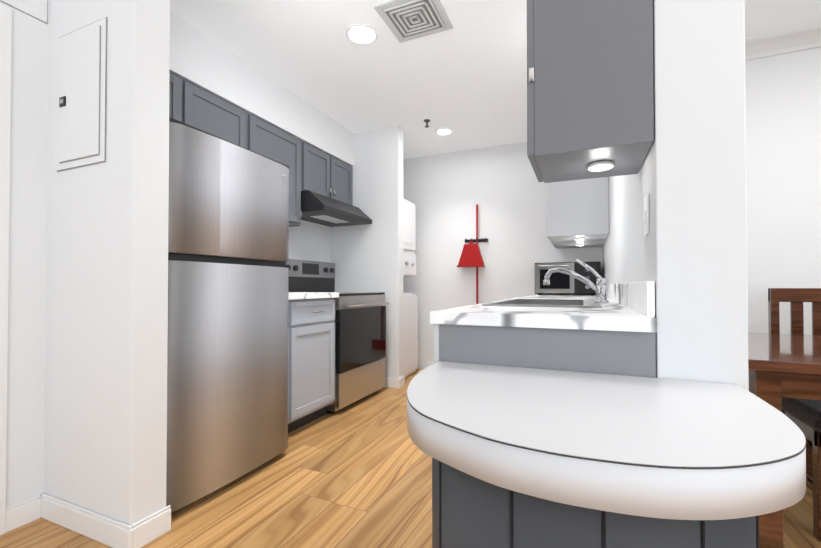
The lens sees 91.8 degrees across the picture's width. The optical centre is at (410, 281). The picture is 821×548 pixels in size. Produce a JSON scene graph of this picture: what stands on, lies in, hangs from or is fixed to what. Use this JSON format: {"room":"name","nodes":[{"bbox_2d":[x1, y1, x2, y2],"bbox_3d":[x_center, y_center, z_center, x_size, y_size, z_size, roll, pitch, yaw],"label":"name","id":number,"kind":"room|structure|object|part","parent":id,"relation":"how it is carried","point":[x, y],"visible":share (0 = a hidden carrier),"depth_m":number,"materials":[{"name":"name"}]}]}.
{"room":"kitchen","nodes":[
{"label":"kitchen","id":0,"kind":"room"},
{"bbox_2d":[0,0,48,506],"bbox_3d":[-2.445,-0.293,0.288,0.420,2.570,3.340,0,-1,23],"label":"wall","id":1,"kind":"structure","parent":0,"point":[27,267],"depth_m":1.67,"materials":[{"name":"white paint"}]},
{"bbox_2d":[0,4,11,534],"bbox_3d":[-1.752,-0.055,1.331,0.018,2.120,0.610,0,-1,23],"label":"door frame","id":2,"kind":"structure","parent":1,"relation":"attached to","point":[5,58],"depth_m":1.59,"materials":[{"name":"white wood"}]},
{"bbox_2d":[5,494,40,532],"bbox_3d":[-2.248,0.941,0.179,0.015,0.100,3.325,0,-1,23],"label":"baseboard","id":3,"kind":"structure","parent":1,"relation":"attached to","point":[22,513],"depth_m":1.65,"materials":[{"name":"white wood"}]},
{"bbox_2d":[0,0,47,24],"bbox_3d":[-1.670,-1.312,1.545,0.010,0.368,0.428,0,-1,23],"label":"access hatch","id":4,"kind":"object","parent":1,"relation":"attached to","point":[37,9],"visible":1,"depth_m":1.69,"materials":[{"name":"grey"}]},
{"bbox_2d":[44,0,169,525],"bbox_3d":[-1.481,-0.274,1.766,1.010,2.570,0.140,0,-1,23],"label":"wall","id":5,"kind":"structure","parent":0,"point":[105,446],"depth_m":1.58,"materials":[{"name":"white paint"}]},
{"bbox_2d":[57,17,106,171],"bbox_3d":[-1.362,-0.761,1.633,0.338,0.578,0.020,0,-1,23],"label":"box","id":6,"kind":"object","parent":5,"relation":"attached to","point":[82,77],"visible":1,"depth_m":1.62,"materials":[{"name":"white paint"}]},
{"bbox_2d":[40,493,132,547],"bbox_3d":[-1.312,0.959,1.593,0.605,0.100,0.015,0,-1,23],"label":"baseboard","id":7,"kind":"structure","parent":5,"relation":"attached to","point":[110,532],"depth_m":1.57,"materials":[{"name":"white wood"}]},
{"bbox_2d":[132,505,170,547],"bbox_3d":[-1.009,0.958,1.552,0.015,0.100,0.150,0,-1,23],"label":"baseboard","id":8,"kind":"structure","parent":5,"relation":"attached to","point":[151,527],"depth_m":1.54,"materials":[{"name":"white wood"}]},
{"bbox_2d":[170,11,353,165],"bbox_3d":[-1.194,-1.374,3.051,0.284,0.338,2.420,0,-1,23],"label":"soffit","id":9,"kind":"structure","parent":0,"point":[201,60],"depth_m":2.82,"materials":[{"name":"white paint"}]},
{"bbox_2d":[289,220,330,262],"bbox_3d":[-1.167,-0.251,3.608,0.120,2.570,3.490,0,-1,23],"label":"wall","id":10,"kind":"structure","parent":0,"point":[309,241],"depth_m":3.89,"materials":[{"name":"white paint"}]},
{"bbox_2d":[169,72,252,150],"bbox_3d":[-1.474,-0.996,2.405,0.278,0.430,1.000,0,-1,23],"label":"upper cabinet","id":11,"kind":"object","parent":10,"relation":"attached to","point":[189,104],"depth_m":2.52,"materials":[{"name":"grey wood"}]},
{"bbox_2d":[253,116,304,226],"bbox_3d":[-1.171,-0.838,3.102,0.278,0.730,0.665,0,-1,23],"label":"upper cabinet","id":12,"kind":"object","parent":10,"relation":"attached to","point":[269,141],"depth_m":3.22,"materials":[{"name":"grey wood"}]},
{"bbox_2d":[305,143,352,205],"bbox_3d":[-0.877,-0.979,3.782,0.278,0.430,0.813,0,-1,23],"label":"upper cabinet","id":13,"kind":"object","parent":10,"relation":"attached to","point":[314,169],"depth_m":3.68,"materials":[{"name":"grey wood"}]},
{"bbox_2d":[301,190,371,226],"bbox_3d":[-0.775,-0.672,3.736,0.498,0.182,0.806,0,-1,23],"label":"range hood","id":14,"kind":"object","parent":10,"relation":"attached to","point":[316,208],"visible":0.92,"depth_m":3.56,"materials":[{"name":"black metal"}]},
{"bbox_2d":[170,0,526,158],"bbox_3d":[-0.203,-1.593,2.291,2.950,0.080,5.170,0,-1,23],"label":"ceiling","id":15,"kind":"structure","parent":0,"point":[464,79],"depth_m":2.82,"materials":[{"name":"white paint"}]},
{"bbox_2d":[346,23,377,44],"bbox_3d":[-0.303,-1.543,2.489,0.204,0.012,0.204,0,-1,23],"label":"recessed light","id":16,"kind":"object","parent":15,"relation":"in","point":[361,34],"visible":1,"depth_m":2.47,"materials":[{"name":"white"}]},
{"bbox_2d":[374,0,452,42],"bbox_3d":[0.026,-1.540,2.328,0.356,0.022,0.356,0,-1,23],"label":"ceiling vent","id":17,"kind":"object","parent":15,"relation":"in","point":[405,20],"visible":1,"depth_m":2.31,"materials":[{"name":"white metal"}]},
{"bbox_2d":[424,119,429,127],"bbox_3d":[0.157,-1.504,3.785,0.064,0.059,0.064,0,-1,23],"label":"sprinkler head","id":18,"kind":"object","parent":15,"relation":"attached to","point":[426,121],"visible":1,"depth_m":3.78},
{"bbox_2d":[435,128,452,134],"bbox_3d":[0.342,-1.524,4.043,0.184,0.012,0.184,0,-1,23],"label":"recessed light","id":19,"kind":"object","parent":15,"relation":"in","point":[443,131],"visible":0.94,"depth_m":4.02,"materials":[{"name":"white"}]},
{"bbox_2d":[331,126,402,377],"bbox_3d":[-0.457,-0.245,4.101,0.790,2.570,0.120,0,-1,23],"label":"wall","id":20,"kind":"structure","parent":0,"point":[366,257],"depth_m":3.98,"materials":[{"name":"white paint"}]},
{"bbox_2d":[384,377,399,388],"bbox_3d":[-0.201,0.988,3.902,0.205,0.100,0.015,0,-1,23],"label":"baseboard","id":21,"kind":"structure","parent":20,"relation":"attached to","point":[391,382],"depth_m":3.88,"materials":[{"name":"white wood"}]},
{"bbox_2d":[399,375,404,387],"bbox_3d":[-0.085,0.988,3.930,0.015,0.100,0.130,0,-1,23],"label":"baseboard","id":22,"kind":"structure","parent":20,"relation":"attached to","point":[402,381],"depth_m":3.93,"materials":[{"name":"white wood"}]},
{"bbox_2d":[0,368,820,547],"bbox_3d":[0.800,1.031,0.940,6.800,0.060,7.150,0,-1,23],"label":"floor","id":23,"kind":"structure","parent":0,"point":[357,474],"depth_m":1.82,"materials":[{"name":"brown wood"}]},
{"bbox_2d":[166,117,288,512],"bbox_3d":[-1.219,0.162,2.165,0.810,1.708,0.760,0,-1,23],"label":"fridge","id":24,"kind":"object","parent":23,"relation":"on","point":[227,340],"visible":0.62,"depth_m":1.90,"materials":[{"name":"grey metal"}]},
{"bbox_3d":[-0.883,0.445,2.016,0.078,1.062,0.760,0,-1,23],"label":"door","id":25,"kind":"part","parent":24,"relation":"part of","materials":[{"name":"metal"}]},
{"bbox_2d":[168,121,288,261],"bbox_3d":[-0.883,-0.399,2.026,0.078,0.555,0.760,0,-1,23],"label":"freezer","id":26,"kind":"object","parent":24,"relation":"in","point":[229,201],"depth_m":1.91,"materials":[{"name":"metal"}]},
{"bbox_2d":[288,292,338,432],"bbox_3d":[-1.014,0.502,2.866,0.739,1.045,0.683,0,-1,23],"label":"base cabinet","id":27,"kind":"object","parent":23,"relation":"on","point":[311,357],"visible":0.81,"depth_m":2.77,"materials":[{"name":"grey wood"}]},
{"bbox_2d":[288,292,338,299],"bbox_3d":[-1.017,0.050,2.873,0.733,0.140,0.683,0,-1,23],"label":"countertop","id":28,"kind":"structure","parent":27,"relation":"on","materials":[{"name":"stone"}]},
{"bbox_2d":[286,259,388,413],"bbox_3d":[-0.669,0.420,3.520,0.736,1.225,0.780,0,-1,23],"label":"stove","id":29,"kind":"object","parent":23,"relation":"on","point":[360,335],"visible":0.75,"depth_m":3.39,"materials":[{"name":"metal"}]},
{"bbox_3d":[-0.362,0.196,3.390,0.066,0.021,0.680,0,-1,23],"label":"handle","id":30,"kind":"part","parent":29,"relation":"part of","materials":[{"name":"metal"}]},
{"bbox_2d":[403,199,417,376],"bbox_3d":[-0.340,0.070,4.464,0.692,1.950,0.615,0,-1,23],"label":"laundry","id":31,"kind":"object","parent":23,"relation":"on","point":[410,333],"visible":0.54,"depth_m":4.41,"materials":[{"name":"white"}]},
{"bbox_2d":[430,323,655,377],"bbox_3d":[0.487,0.575,1.471,0.647,0.865,0.565,0,-1,23],"label":"base cabinet","id":32,"kind":"object","parent":23,"relation":"on","point":[601,352],"depth_m":1.20,"materials":[{"name":"grey wood"}]},
{"bbox_2d":[430,295,656,334],"bbox_3d":[1.004,0.137,2.674,0.652,0.040,3.222,0,-1,23],"label":"countertop","id":33,"kind":"structure","parent":32,"relation":"on","point":[611,316],"depth_m":1.24,"materials":[{"name":"white stone"}]},
{"bbox_2d":[482,299,601,306],"bbox_3d":[0.697,0.197,2.025,0.471,0.191,0.856,0,-1,23],"label":"sink","id":34,"kind":"object","parent":33,"relation":"in","point":[507,302],"depth_m":2.32,"materials":[{"name":"silver metal"}]},
{"bbox_2d":[535,261,600,294],"bbox_3d":[1.546,-0.027,3.922,0.585,0.315,0.410,0,-1,23],"label":"microwave","id":35,"kind":"object","parent":33,"relation":"on","point":[561,283],"visible":0.9,"depth_m":3.77,"materials":[{"name":"silver plastic"}]},
{"bbox_2d":[543,259,609,302],"bbox_3d":[0.809,-0.006,1.957,0.297,0.214,0.064,0,-1,23],"label":"faucet","id":36,"kind":"object","parent":33,"relation":"on","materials":[{"name":"silver metal"}]},
{"bbox_2d":[407,361,805,547],"bbox_3d":[0.340,0.630,0.881,0.807,0.740,0.625,0,-1,23],"label":"breakfast bar","id":37,"kind":"object","parent":23,"relation":"on","point":[522,457],"visible":1,"depth_m":0.68,"materials":[{"name":"white stone"}]},
{"bbox_2d":[748,332,820,547],"bbox_3d":[2.012,0.632,1.438,1.570,0.750,0.980,0,-1,23],"label":"dining table","id":38,"kind":"object","parent":23,"relation":"on","point":[780,366],"visible":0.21,"depth_m":1.31,"materials":[{"name":"brown wood"}]},
{"bbox_2d":[768,288,820,486],"bbox_3d":[2.235,0.525,2.068,0.440,0.980,0.430,0,-1,23],"label":"dining chair","id":39,"kind":"object","parent":23,"relation":"on","point":[796,298],"visible":0.35,"depth_m":2.28,"materials":[{"name":"brown wood"}]},
{"bbox_2d":[782,397,820,540],"bbox_3d":[2.193,0.757,1.478,1.180,0.500,0.370,0,-1,23],"label":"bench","id":40,"kind":"object","parent":23,"relation":"on","point":[804,415],"visible":0.46,"depth_m":1.58,"materials":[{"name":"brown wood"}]},
{"bbox_3d":[2.193,0.547,1.480,1.180,0.080,0.370,0,-1,23],"label":"seat","id":41,"kind":"part","parent":40,"relation":"part of","materials":[{"name":"fabric"}]},
{"bbox_2d":[403,142,602,368],"bbox_3d":[0.711,-0.238,4.630,2.750,2.570,0.120,0,-1,23],"label":"wall","id":42,"kind":"structure","parent":0,"point":[502,187],"depth_m":4.55,"materials":[{"name":"white paint"}]},
{"bbox_2d":[426,361,433,367],"bbox_3d":[0.775,0.995,4.513,1.270,0.100,0.015,0,-1,23],"label":"baseboard","id":43,"kind":"structure","parent":42,"relation":"attached to","point":[428,363],"depth_m":4.75,"materials":[{"name":"white wood"}]},
{"bbox_2d":[457,204,487,303],"bbox_3d":[0.705,-0.015,4.495,0.344,1.720,0.123,0,-1,23],"label":"broom","id":44,"kind":"object","parent":42,"relation":"hanging from","point":[471,255],"visible":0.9,"depth_m":4.49,"materials":[{"name":"red plastic"}]},
{"bbox_3d":[0.755,-0.015,4.504,0.260,1.720,0.048,0,-1,23],"label":"broom handle","id":45,"kind":"part","parent":44,"relation":"part of","materials":[{"name":"red plastic"}]},
{"bbox_2d":[535,294,585,294],"bbox_3d":[1.632,0.085,4.147,0.632,0.100,0.020,0,-1,23],"label":"backsplash","id":46,"kind":"structure","parent":42,"relation":"attached to","point":[535,294],"depth_m":4.16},
{"bbox_2d":[603,0,748,390],"bbox_3d":[1.427,-0.319,2.576,0.200,2.680,3.320,0,-1,23],"label":"wall column","id":47,"kind":"structure","parent":0,"point":[687,253],"depth_m":1.06,"materials":[{"name":"white paint"}]},
{"bbox_2d":[546,184,608,243],"bbox_3d":[1.410,-0.779,3.366,0.448,0.841,0.545,0,-1,23],"label":"upper cabinet","id":48,"kind":"object","parent":47,"relation":"attached to","point":[576,213],"depth_m":3.12,"materials":[{"name":"grey wood"}]},
{"bbox_2d":[527,0,653,187],"bbox_3d":[0.586,-0.805,1.330,0.338,0.841,0.348,0,-1,23],"label":"upper cabinet","id":49,"kind":"object","parent":47,"relation":"attached to","point":[590,109],"depth_m":1.18,"materials":[{"name":"grey wood"}]},
{"bbox_2d":[588,161,613,170],"bbox_3d":[0.622,-0.377,1.302,0.076,0.014,0.076,0,-1,23],"label":"light","id":50,"kind":"object","parent":49,"relation":"attached to","point":[592,165],"depth_m":1.28,"materials":[{"name":"white plastic"}]},
{"bbox_2d":[606,281,654,314],"bbox_3d":[1.299,0.066,2.562,0.020,0.100,3.192,0,-1,23],"label":"backsplash","id":51,"kind":"structure","parent":47,"relation":"attached to","point":[639,296],"depth_m":1.34,"materials":[{"name":"white stone"}]},
{"bbox_2d":[644,193,648,235],"bbox_3d":[0.729,-0.206,1.232,0.009,0.120,0.080,0,-1,23],"label":"switch plate","id":52,"kind":"object","parent":47,"relation":"attached to","point":[646,215],"visible":1,"depth_m":1.21,"materials":[{"name":"white plastic"}]},
{"bbox_2d":[745,47,820,334],"bbox_3d":[3.295,-0.321,2.398,3.370,2.680,0.120,0,-1,23],"label":"wall","id":53,"kind":"structure","parent":0,"point":[783,135],"depth_m":2.68,"materials":[{"name":"white paint"}]},
{"bbox_2d":[745,22,820,60],"bbox_3d":[3.253,-1.602,2.317,3.369,0.120,0.090,0,-1,23],"label":"crown molding","id":54,"kind":"structure","parent":53,"relation":"attached to","point":[794,39],"depth_m":2.65,"materials":[{"name":"white wood"}]},
{"bbox_2d":[745,0,820,36],"bbox_3d":[2.493,-1.724,0.567,3.370,0.080,4.150,0,-1,23],"label":"ceiling","id":55,"kind":"structure","parent":0,"point":[764,16],"depth_m":2.47,"materials":[{"name":"white paint"}]}
]}

